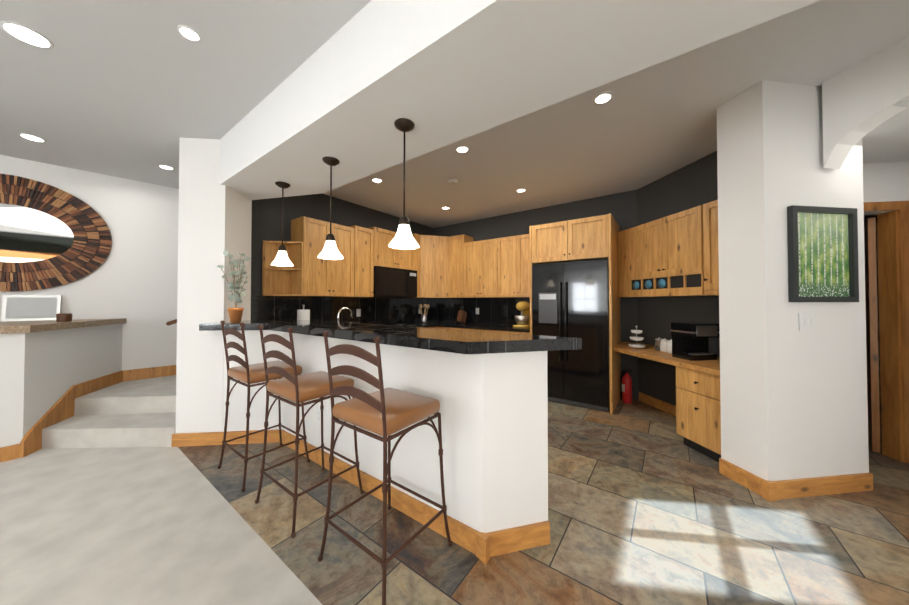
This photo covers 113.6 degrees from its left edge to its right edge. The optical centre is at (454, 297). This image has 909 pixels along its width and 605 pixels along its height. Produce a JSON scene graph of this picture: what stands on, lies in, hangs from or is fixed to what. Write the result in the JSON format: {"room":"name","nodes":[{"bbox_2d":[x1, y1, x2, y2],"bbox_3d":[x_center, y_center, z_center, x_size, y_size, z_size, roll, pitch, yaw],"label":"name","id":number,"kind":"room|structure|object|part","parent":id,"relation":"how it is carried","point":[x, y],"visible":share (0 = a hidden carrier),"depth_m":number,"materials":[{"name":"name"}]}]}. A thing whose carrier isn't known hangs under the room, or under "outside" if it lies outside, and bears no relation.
{"room":"kitchen","nodes":[
{"label":"kitchen","id":0,"kind":"room"},
{"bbox_2d":[0,324,121,447],"bbox_3d":[-4.779,0.822,2.672,2.308,1.040,1.921,0,-1,2],"label":"wall","id":1,"kind":"structure","parent":0,"point":[42,373],"depth_m":2.67,"materials":[{"name":"white paint"}]},
{"bbox_2d":[0,318,126,333],"bbox_3d":[-4.751,0.272,2.706,2.361,0.059,2.009,0,-1,2],"label":"countertop","id":2,"kind":"structure","parent":1,"relation":"on","point":[7,327],"depth_m":2.79,"materials":[{"name":"stone"}]},
{"bbox_2d":[1,295,60,321],"bbox_3d":[-4.445,0.114,3.131,0.360,0.269,0.058,1,-1,-43],"label":"framed picture","id":3,"kind":"object","parent":2,"relation":"on","point":[30,307],"visible":0.89,"depth_m":3.12,"materials":[{"name":"silver metal"}]},
{"bbox_2d":[56,313,71,321],"bbox_3d":[-3.938,0.205,3.001,0.100,0.080,0.100,0,-1,2],"label":"box","id":4,"kind":"object","parent":2,"relation":"on","point":[64,317],"visible":0.98,"depth_m":2.97,"materials":[{"name":"brown wood"}]},
{"bbox_2d":[0,365,175,462],"bbox_3d":[-3.595,1.113,3.114,1.158,0.470,2.901,0,-1,2],"label":"baseboard","id":5,"kind":"structure","parent":1,"relation":"attached to","point":[62,408],"depth_m":2.80,"materials":[{"name":"brown wood"}]},
{"bbox_2d":[0,155,178,370],"bbox_3d":[-4.508,-0.051,3.188,6.900,2.800,0.154,1,-1,-43],"label":"wall","id":6,"kind":"structure","parent":0,"point":[133,278],"depth_m":3.46,"materials":[{"name":"white paint"}]},
{"bbox_3d":[-4.575,-0.658,3.049,1.400,1.200,0.031,1,-1,-43],"label":"sunburst mirror","id":7,"kind":"part","parent":6,"relation":"part of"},
{"bbox_2d":[166,319,176,325],"bbox_3d":[-2.883,0.174,3.399,0.620,0.281,0.044,0,-1,-27],"label":"stair handrail","id":8,"kind":"object","parent":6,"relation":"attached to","point":[171,322],"visible":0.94,"depth_m":3.27,"materials":[{"name":"brown wood"}]},
{"bbox_2d":[42,412,175,448],"bbox_3d":[-3.264,1.271,3.623,1.549,0.170,2.002,0,-1,2],"label":"stair step","id":9,"kind":"structure","parent":0,"point":[126,430],"depth_m":2.66,"materials":[{"name":"beige carpet"}]},
{"bbox_2d":[74,375,175,415],"bbox_3d":[-3.290,1.103,3.778,1.489,0.170,1.698,0,-1,2],"label":"stair step","id":10,"kind":"structure","parent":0,"point":[152,395],"depth_m":3.03,"materials":[{"name":"beige carpet"}]},
{"bbox_2d":[0,447,321,604],"bbox_3d":[-0.508,1.396,2.957,17.000,0.100,14.000,0,-1,2],"label":"floor carpet","id":11,"kind":"object","parent":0,"point":[132,526],"depth_m":1.63,"materials":[{"name":"beige carpet"}]},
{"bbox_2d":[176,138,251,432],"bbox_3d":[-2.334,-0.055,2.923,0.395,2.800,0.420,0,-1,-6],"label":"column","id":12,"kind":"structure","parent":0,"point":[214,219],"depth_m":2.72,"materials":[{"name":"white paint"}]},
{"bbox_2d":[251,194,432,323],"bbox_3d":[-1.535,-0.030,4.606,0.120,2.800,3.825,-1,-1,36],"label":"wall","id":13,"kind":"structure","parent":0,"point":[266,225],"depth_m":3.84,"materials":[{"name":"grey paint"}]},
{"bbox_2d":[262,240,302,295],"bbox_3d":[-2.033,-0.340,3.609,0.441,0.650,0.272,0,-1,2],"label":"shelf","id":14,"kind":"object","parent":13,"relation":"attached to","point":[281,281],"visible":0.94,"depth_m":3.58,"materials":[{"name":"brown wood"}]},
{"bbox_2d":[291,216,354,295],"bbox_3d":[-1.714,-0.490,3.947,0.698,0.960,0.766,0,-1,2],"label":"upper cabinet","id":15,"kind":"object","parent":13,"relation":"attached to","point":[321,277],"depth_m":3.79,"materials":[{"name":"brown wood"}]},
{"bbox_2d":[343,225,378,296],"bbox_3d":[-1.406,-0.504,4.347,0.484,1.000,0.502,0,-1,2],"label":"upper cabinet","id":16,"kind":"object","parent":13,"relation":"attached to","point":[363,251],"depth_m":4.31,"materials":[{"name":"brown wood"}]},
{"bbox_2d":[375,227,414,269],"bbox_3d":[-1.068,-0.753,4.869,0.753,0.585,0.897,0,-1,2],"label":"upper cabinet","id":17,"kind":"object","parent":13,"relation":"attached to","point":[388,256],"depth_m":4.72,"materials":[{"name":"brown wood"}]},
{"bbox_2d":[374,266,416,297],"bbox_3d":[-1.027,-0.227,4.831,0.413,0.458,0.864,-1,-1,36],"label":"microwave","id":18,"kind":"object","parent":17,"relation":"attached to","point":[394,282],"visible":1,"depth_m":4.67,"materials":[{"name":"black"}]},
{"bbox_2d":[412,233,448,297],"bbox_3d":[-0.424,-0.542,5.475,0.644,1.110,0.863,-1,-1,36],"label":"upper cabinet","id":19,"kind":"object","parent":13,"relation":"attached to","point":[432,261],"visible":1,"depth_m":5.30,"materials":[{"name":"brown wood"}]},
{"bbox_2d":[223,330,547,532],"bbox_3d":[-0.819,0.811,2.298,2.690,1.050,1.486,0,-1,2],"label":"wall","id":20,"kind":"structure","parent":0,"point":[493,411],"depth_m":1.64,"materials":[{"name":"white paint"}]},
{"bbox_2d":[316,408,320,423],"bbox_3d":[-1.096,0.958,2.401,0.070,0.114,0.008,-1,-1,35],"label":"outlet","id":21,"kind":"object","parent":20,"relation":"attached to","point":[318,415],"visible":0.88,"depth_m":2.40,"materials":[{"name":"white plastic"}]},
{"bbox_2d":[171,429,549,564],"bbox_3d":[-1.008,1.271,2.123,3.069,0.117,1.248,0,-1,2],"label":"baseboard","id":22,"kind":"structure","parent":20,"relation":"attached to","point":[483,547],"depth_m":1.76,"materials":[{"name":"brown wood"}]},
{"bbox_2d":[199,320,581,353],"bbox_3d":[-0.772,0.255,2.260,2.923,0.059,1.649,0,-1,2],"label":"countertop","id":23,"kind":"structure","parent":20,"relation":"on","point":[460,341],"depth_m":1.74,"materials":[{"name":"black stone"}]},
{"bbox_2d":[217,250,250,322],"bbox_3d":[-1.976,-0.092,2.702,0.247,0.646,0.236,0,-1,2],"label":"eucalyptus plant","id":24,"kind":"object","parent":23,"relation":"on","point":[235,314],"visible":1,"depth_m":2.69,"materials":[{"name":"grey plant"}]},
{"bbox_2d":[251,296,529,324],"bbox_3d":[-0.555,0.228,4.489,4.021,0.458,3.065,0,-1,2],"label":"tile backsplash","id":25,"kind":"structure","parent":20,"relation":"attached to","point":[498,310],"depth_m":4.94,"materials":[{"name":"black tile"}]},
{"bbox_2d":[357,309,360,316],"bbox_3d":[-1.472,0.240,4.566,0.007,0.114,0.070,-1,-1,36],"label":"electrical outlet","id":26,"kind":"object","parent":25,"relation":"attached to","point":[358,312],"visible":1,"depth_m":4.56,"materials":[{"name":"white plastic"}]},
{"bbox_2d":[0,0,876,220],"bbox_3d":[-0.508,-1.504,3.000,17.000,0.100,14.000,0,-1,2],"label":"ceiling","id":27,"kind":"structure","parent":0,"point":[136,90],"depth_m":1.94,"materials":[{"name":"white paint"}]},
{"bbox_2d":[0,21,53,48],"bbox_3d":[-2.401,-1.470,1.672,0.178,0.005,0.175,0,-1,2],"label":"recessed light","id":28,"kind":"object","parent":27,"relation":"in","point":[27,35],"visible":1,"depth_m":1.67,"materials":[{"name":"white ceramic"}]},
{"bbox_2d":[19,133,45,142],"bbox_3d":[-3.857,-1.454,2.719,0.148,0.005,0.146,0,-1,2],"label":"recessed light","id":29,"kind":"object","parent":27,"relation":"in","point":[31,137],"visible":1,"depth_m":2.71,"materials":[{"name":"white ceramic"}]},
{"bbox_2d":[158,165,173,169],"bbox_3d":[-3.210,-1.446,3.313,0.128,0.005,0.126,0,-1,2],"label":"recessed light","id":30,"kind":"object","parent":27,"relation":"in","point":[166,167],"visible":1,"depth_m":3.31,"materials":[{"name":"white ceramic"}]},
{"bbox_2d":[176,25,201,41],"bbox_3d":[-1.480,-1.470,1.661,0.108,0.005,0.106,0,-1,2],"label":"recessed light","id":31,"kind":"object","parent":27,"relation":"in","point":[188,33],"visible":1,"depth_m":1.66,"materials":[{"name":"white ceramic"}]},
{"bbox_2d":[220,0,819,199],"bbox_3d":[2.070,-1.287,0.098,10.631,0.420,0.680,-1,-1,36],"label":"soffit","id":32,"kind":"structure","parent":27,"relation":"attached to","point":[440,73],"depth_m":1.47,"materials":[{"name":"white paint"}]},
{"bbox_2d":[271,181,292,266],"bbox_3d":[-1.572,-0.663,2.720,0.181,0.747,0.181,0,-1,2],"label":"pendant light","id":33,"kind":"object","parent":32,"relation":"hanging from","point":[281,258],"visible":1,"depth_m":2.69,"materials":[{"name":"white glass"}]},
{"bbox_2d":[317,156,343,259],"bbox_3d":[-0.941,-0.670,2.262,0.181,0.747,0.181,0,-1,2],"label":"pendant light","id":34,"kind":"object","parent":32,"relation":"hanging from","point":[330,251],"visible":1,"depth_m":2.24,"materials":[{"name":"white glass"}]},
{"bbox_2d":[389,118,419,249],"bbox_3d":[-0.304,-0.677,1.802,0.181,0.747,0.181,0,-1,2],"label":"pendant light","id":35,"kind":"object","parent":32,"relation":"hanging from","point":[403,239],"visible":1,"depth_m":1.77,"materials":[{"name":"white glass"}]},
{"bbox_2d":[433,190,638,399],"bbox_3d":[1.054,-0.024,5.019,3.590,2.800,0.120,-1,-1,36],"label":"wall","id":36,"kind":"structure","parent":0,"point":[621,208],"depth_m":4.37,"materials":[{"name":"grey paint"}]},
{"bbox_2d":[449,234,472,297],"bbox_3d":[0.122,-0.543,5.399,0.446,1.110,0.480,0,-1,2],"label":"upper cabinet","id":37,"kind":"object","parent":36,"relation":"attached to","point":[456,243],"depth_m":5.29,"materials":[{"name":"brown wood"}]},
{"bbox_2d":[465,238,492,297],"bbox_3d":[0.520,-0.472,5.110,0.713,0.960,0.663,0,-1,2],"label":"upper cabinet","id":38,"kind":"object","parent":36,"relation":"attached to","point":[478,254],"depth_m":5.01,"materials":[{"name":"brown wood"}]},
{"bbox_2d":[493,234,529,297],"bbox_3d":[1.034,-0.478,4.737,0.789,0.960,0.644,0,-1,2],"label":"upper cabinet","id":39,"kind":"object","parent":36,"relation":"attached to","point":[495,268],"depth_m":4.68,"materials":[{"name":"brown wood"}]},
{"bbox_2d":[617,229,628,296],"bbox_3d":[2.409,-0.423,3.740,0.596,0.840,0.327,0,-1,2],"label":"upper cabinet","id":40,"kind":"object","parent":36,"relation":"attached to","point":[622,236],"depth_m":3.75,"materials":[{"name":"brown wood"}]},
{"bbox_2d":[178,372,908,604],"bbox_3d":[2.700,1.347,3.168,10.600,0.004,13.200,0,-1,2],"label":"floor","id":41,"kind":"structure","parent":0,"point":[646,506],"depth_m":1.66,"materials":[{"name":"tile"}]},
{"bbox_2d":[217,320,309,491],"bbox_3d":[-1.503,0.757,2.361,0.499,1.152,0.485,-1,-1,36],"label":"stool","id":42,"kind":"object","parent":41,"relation":"on","point":[247,373],"visible":0.75,"depth_m":2.23,"materials":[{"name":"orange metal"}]},
{"bbox_3d":[-1.502,0.588,2.366,0.541,0.074,0.536,0,-1,2],"label":"seat","id":43,"kind":"part","parent":42,"relation":"part of","materials":[{"name":"brown leather"}]},
{"bbox_2d":[255,324,363,537],"bbox_3d":[-0.950,0.751,1.966,0.499,1.152,0.485,-1,-1,36],"label":"stool","id":44,"kind":"object","parent":41,"relation":"on","point":[298,389],"visible":0.94,"depth_m":1.83,"materials":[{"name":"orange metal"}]},
{"bbox_3d":[-0.948,0.582,1.971,0.541,0.074,0.536,0,-1,2],"label":"seat","id":45,"kind":"part","parent":44,"relation":"part of","materials":[{"name":"brown leather"}]},
{"bbox_2d":[318,331,452,604],"bbox_3d":[-0.349,0.745,1.539,0.499,1.152,0.485,-1,-1,36],"label":"stool","id":46,"kind":"object","parent":41,"relation":"on","point":[385,412],"visible":0.98,"depth_m":1.41,"materials":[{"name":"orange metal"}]},
{"bbox_3d":[-0.347,0.576,1.544,0.541,0.074,0.536,0,-1,2],"label":"seat","id":47,"kind":"part","parent":46,"relation":"part of","materials":[{"name":"brown leather"}]},
{"bbox_2d":[363,319,426,327],"bbox_3d":[-0.913,0.867,4.732,0.699,0.990,0.760,-1,-1,36],"label":"range oven","id":48,"kind":"object","parent":41,"relation":"on","point":[397,322],"visible":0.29,"depth_m":4.89,"materials":[{"name":"black"}]},
{"bbox_2d":[403,322,529,334],"bbox_3d":[0.240,0.918,4.900,2.441,0.906,1.515,0,-1,2],"label":"base cabinet","id":49,"kind":"object","parent":41,"relation":"on","point":[501,328],"depth_m":4.85,"materials":[{"name":"brown wood"}]},
{"bbox_2d":[297,305,309,319],"bbox_3d":[-1.848,0.268,3.640,0.150,0.354,0.150,0,-1,2],"label":"paper towel holder","id":50,"kind":"object","parent":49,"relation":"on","point":[303,314],"visible":0.38,"depth_m":3.58,"materials":[{"name":"white paper"}]},
{"bbox_2d":[337,307,351,321],"bbox_3d":[-1.278,0.278,3.399,0.131,0.324,0.265,0,-1,2],"label":"gooseneck faucet","id":51,"kind":"object","parent":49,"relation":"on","point":[341,309],"visible":0.62,"depth_m":3.43,"materials":[{"name":"silver metal"}]},
{"bbox_2d":[419,304,429,322],"bbox_3d":[-0.557,0.298,5.429,0.204,0.346,0.197,0,-1,2],"label":"utensil crock","id":52,"kind":"object","parent":49,"relation":"on","point":[424,316],"visible":1,"depth_m":5.38,"materials":[{"name":"silver metal"}]},
{"bbox_2d":[457,306,466,322],"bbox_3d":[0.132,0.313,5.300,0.100,0.303,0.185,-1,-1,36],"label":"knife block","id":53,"kind":"object","parent":49,"relation":"on","point":[461,316],"visible":1,"depth_m":5.26,"materials":[{"name":"brown wood"}]},
{"bbox_2d":[513,301,529,327],"bbox_3d":[1.046,0.261,4.520,0.210,0.393,0.360,-1,-1,35],"label":"stand mixer","id":54,"kind":"object","parent":49,"relation":"on","point":[522,320],"visible":0.9,"depth_m":4.41,"materials":[{"name":"gold metal"}]},
{"bbox_2d":[532,259,609,411],"bbox_3d":[1.606,0.455,3.990,0.915,1.788,0.756,-1,-1,36],"label":"fridge","id":55,"kind":"object","parent":41,"relation":"on","point":[570,299],"visible":0.92,"depth_m":3.67,"materials":[{"name":"black metal"}]},
{"bbox_2d":[529,213,620,413],"bbox_3d":[1.632,0.195,4.031,0.994,2.326,0.774,-1,-1,36],"label":"enclosure","id":56,"kind":"object","parent":41,"relation":"on","point":[587,239],"visible":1,"depth_m":3.71,"materials":[{"name":"brown wood"}]},
{"bbox_2d":[622,370,631,403],"bbox_3d":[2.225,1.146,3.828,0.116,0.415,0.107,0,-1,2],"label":"fire extinguisher","id":57,"kind":"object","parent":41,"relation":"on","point":[627,388],"visible":1,"depth_m":3.79,"materials":[{"name":"red metal"}]},
{"bbox_2d":[614,341,720,461],"bbox_3d":[2.232,0.967,3.165,0.627,0.756,1.714,0,-1,-9],"label":"desk","id":58,"kind":"object","parent":41,"relation":"on","point":[698,417],"visible":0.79,"depth_m":2.54,"materials":[{"name":"brown wood"}]},
{"bbox_2d":[628,326,645,347],"bbox_3d":[2.121,0.461,3.467,0.177,0.262,0.177,0,-1,2],"label":"stand","id":59,"kind":"object","parent":58,"relation":"on","point":[636,339],"visible":1,"depth_m":3.44,"materials":[{"name":"white ceramic"}]},
{"bbox_2d":[655,337,660,350],"bbox_3d":[2.286,0.519,3.318,0.085,0.142,0.085,0,-1,2],"label":"canister","id":60,"kind":"object","parent":58,"relation":"on","point":[657,343],"visible":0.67,"depth_m":3.30,"materials":[{"name":"clear glass"}]},
{"bbox_2d":[660,338,668,351],"bbox_3d":[2.280,0.518,3.226,0.084,0.142,0.084,0,-1,2],"label":"canister","id":61,"kind":"object","parent":58,"relation":"on","point":[663,344],"visible":0.83,"depth_m":3.20,"materials":[{"name":"white ceramic"}]},
{"bbox_2d":[667,339,671,353],"bbox_3d":[2.285,0.516,3.131,0.085,0.142,0.085,0,-1,2],"label":"canister","id":62,"kind":"object","parent":58,"relation":"on","point":[669,346],"visible":0.6,"depth_m":3.11,"materials":[{"name":"white ceramic"}]},
{"bbox_2d":[671,322,719,360],"bbox_3d":[2.318,0.416,2.837,0.347,0.335,0.238,0,-1,-9],"label":"coffee maker","id":63,"kind":"object","parent":58,"relation":"on","point":[693,341],"visible":0.96,"depth_m":2.81,"materials":[{"name":"black"}]},
{"bbox_2d":[717,80,868,480],"bbox_3d":[2.454,-0.065,2.264,0.859,2.800,0.588,0,-1,2],"label":"pier","id":64,"kind":"object","parent":41,"relation":"on","point":[793,402],"visible":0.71,"depth_m":2.04,"materials":[{"name":"white paint"}]},
{"bbox_2d":[798,313,813,330],"bbox_3d":[2.381,0.165,2.010,0.116,0.120,0.011,0,-1,-7],"label":"switch plate","id":65,"kind":"object","parent":64,"relation":"attached to","point":[806,321],"visible":1,"depth_m":2.01,"materials":[{"name":"white plastic"}]},
{"bbox_2d":[787,205,858,301],"bbox_3d":[2.507,-0.288,2.021,0.524,0.644,0.032,0,-1,-7],"label":"picture","id":66,"kind":"object","parent":64,"relation":"attached to","point":[823,255],"depth_m":2.03},
{"bbox_3d":[2.507,-0.288,2.021,0.524,0.644,0.030,0,-1,-7],"label":"aspen picture frame","id":67,"kind":"part","parent":66,"relation":"part of","materials":[{"name":"black wood"}]},
{"bbox_2d":[322,0,908,227],"bbox_3d":[0.727,-1.470,3.351,5.020,0.056,2.990,-1,-1,36],"label":"ceiling panel","id":68,"kind":"object","parent":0,"point":[645,126],"visible":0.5,"depth_m":2.59,"materials":[{"name":"white paint"}]},
{"bbox_2d":[372,178,381,182],"bbox_3d":[-0.952,-1.435,3.658,0.128,0.005,0.126,0,-1,2],"label":"ceiling light","id":69,"kind":"object","parent":68,"relation":"attached to","point":[377,180],"visible":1,"depth_m":3.65,"materials":[{"name":"white ceramic"}]},
{"bbox_2d":[448,179,457,183],"bbox_3d":[-0.022,-1.422,3.664,0.120,0.029,0.120,0,-1,2],"label":"smoke detector","id":70,"kind":"object","parent":68,"relation":"attached to","point":[452,181],"visible":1,"depth_m":3.63,"materials":[{"name":"white plastic"}]},
{"bbox_2d":[456,146,468,152],"bbox_3d":[0.077,-1.446,2.914,0.128,0.005,0.126,0,-1,2],"label":"ceiling light","id":71,"kind":"object","parent":68,"relation":"attached to","point":[462,149],"visible":1,"depth_m":2.91,"materials":[{"name":"white ceramic"}]},
{"bbox_2d":[593,92,612,103],"bbox_3d":[1.089,-1.456,2.181,0.128,0.005,0.126,0,-1,2],"label":"ceiling light","id":72,"kind":"object","parent":68,"relation":"attached to","point":[604,97],"visible":1,"depth_m":2.18,"materials":[{"name":"white ceramic"}]},
{"bbox_2d":[637,151,719,405],"bbox_3d":[2.614,-0.051,3.172,0.120,2.800,1.588,0,-1,-9],"label":"wall","id":73,"kind":"structure","parent":0,"point":[691,185],"depth_m":3.47,"materials":[{"name":"grey paint"}]},
{"bbox_2d":[629,228,673,296],"bbox_3d":[2.413,-0.425,3.551,0.576,0.840,0.166,0,-1,2],"label":"upper cabinet","id":74,"kind":"object","parent":73,"relation":"attached to","point":[630,229],"depth_m":3.62,"materials":[{"name":"brown wood"}]},
{"bbox_2d":[639,392,675,415],"bbox_3d":[2.546,1.289,3.142,0.018,0.111,1.548,0,-1,-9],"label":"baseboard","id":75,"kind":"structure","parent":73,"relation":"attached to","point":[669,408],"depth_m":3.60,"materials":[{"name":"brown wood"}]},
{"bbox_2d":[633,200,718,295],"bbox_3d":[2.395,-0.435,2.911,0.576,0.840,1.115,0,-1,2],"label":"upper cabinet","id":76,"kind":"object","parent":73,"relation":"attached to","point":[675,254],"depth_m":2.99,"materials":[{"name":"brown wood"}]},
{"bbox_2d":[822,37,908,168],"bbox_3d":[3.053,-0.113,-1.045,0.140,2.800,6.200,0,-1,-9],"label":"wall","id":77,"kind":"structure","parent":0,"point":[860,99],"depth_m":1.86,"materials":[{"name":"white paint"}]},
{"bbox_2d":[876,221,879,371],"bbox_3d":[7.889,-0.057,2.744,0.200,2.800,14.000,0,-1,2],"label":"wall","id":78,"kind":"structure","parent":0,"point":[877,296],"depth_m":5.53,"materials":[{"name":"white"}]},
{"bbox_2d":[862,97,908,163],"bbox_3d":[3.105,-1.297,1.770,1.171,0.350,1.577,0,-1,2],"label":"ceiling","id":79,"kind":"structure","parent":0,"point":[886,141],"depth_m":2.12,"materials":[{"name":"white paint"}]},
{"bbox_2d":[863,161,908,214],"bbox_3d":[3.266,-0.060,2.542,0.913,2.800,0.120,0,-1,8],"label":"wall","id":80,"kind":"structure","parent":0,"point":[885,181],"depth_m":2.45,"materials":[{"name":"white paint"}]},
{"bbox_2d":[864,217,880,452],"bbox_3d":[3.907,0.323,2.824,0.592,2.018,0.565,0,-1,2],"label":"door","id":81,"kind":"structure","parent":80,"relation":"in","point":[872,338],"depth_m":2.57,"materials":[{"name":"brown wood"}]},
{"bbox_2d":[863,201,908,462],"bbox_3d":[3.263,0.276,2.529,0.904,2.118,0.136,0,-1,8],"label":"door frame","id":82,"kind":"structure","parent":80,"relation":"attached to","point":[893,252],"depth_m":2.45,"materials":[{"name":"brown wood"}]},
{"bbox_3d":[3.236,-0.073,1.661,1.102,2.800,1.538,0,-1,2],"label":"wall","id":83,"kind":"structure","parent":0,"visible":0},
{"bbox_2d":[719,458,872,500],"bbox_3d":[2.840,1.265,1.691,1.698,0.117,1.480,0,-1,2],"label":"baseboard","id":84,"kind":"structure","parent":83,"relation":"attached to","point":[799,488],"depth_m":2.00,"materials":[{"name":"brown wood"}]}
]}

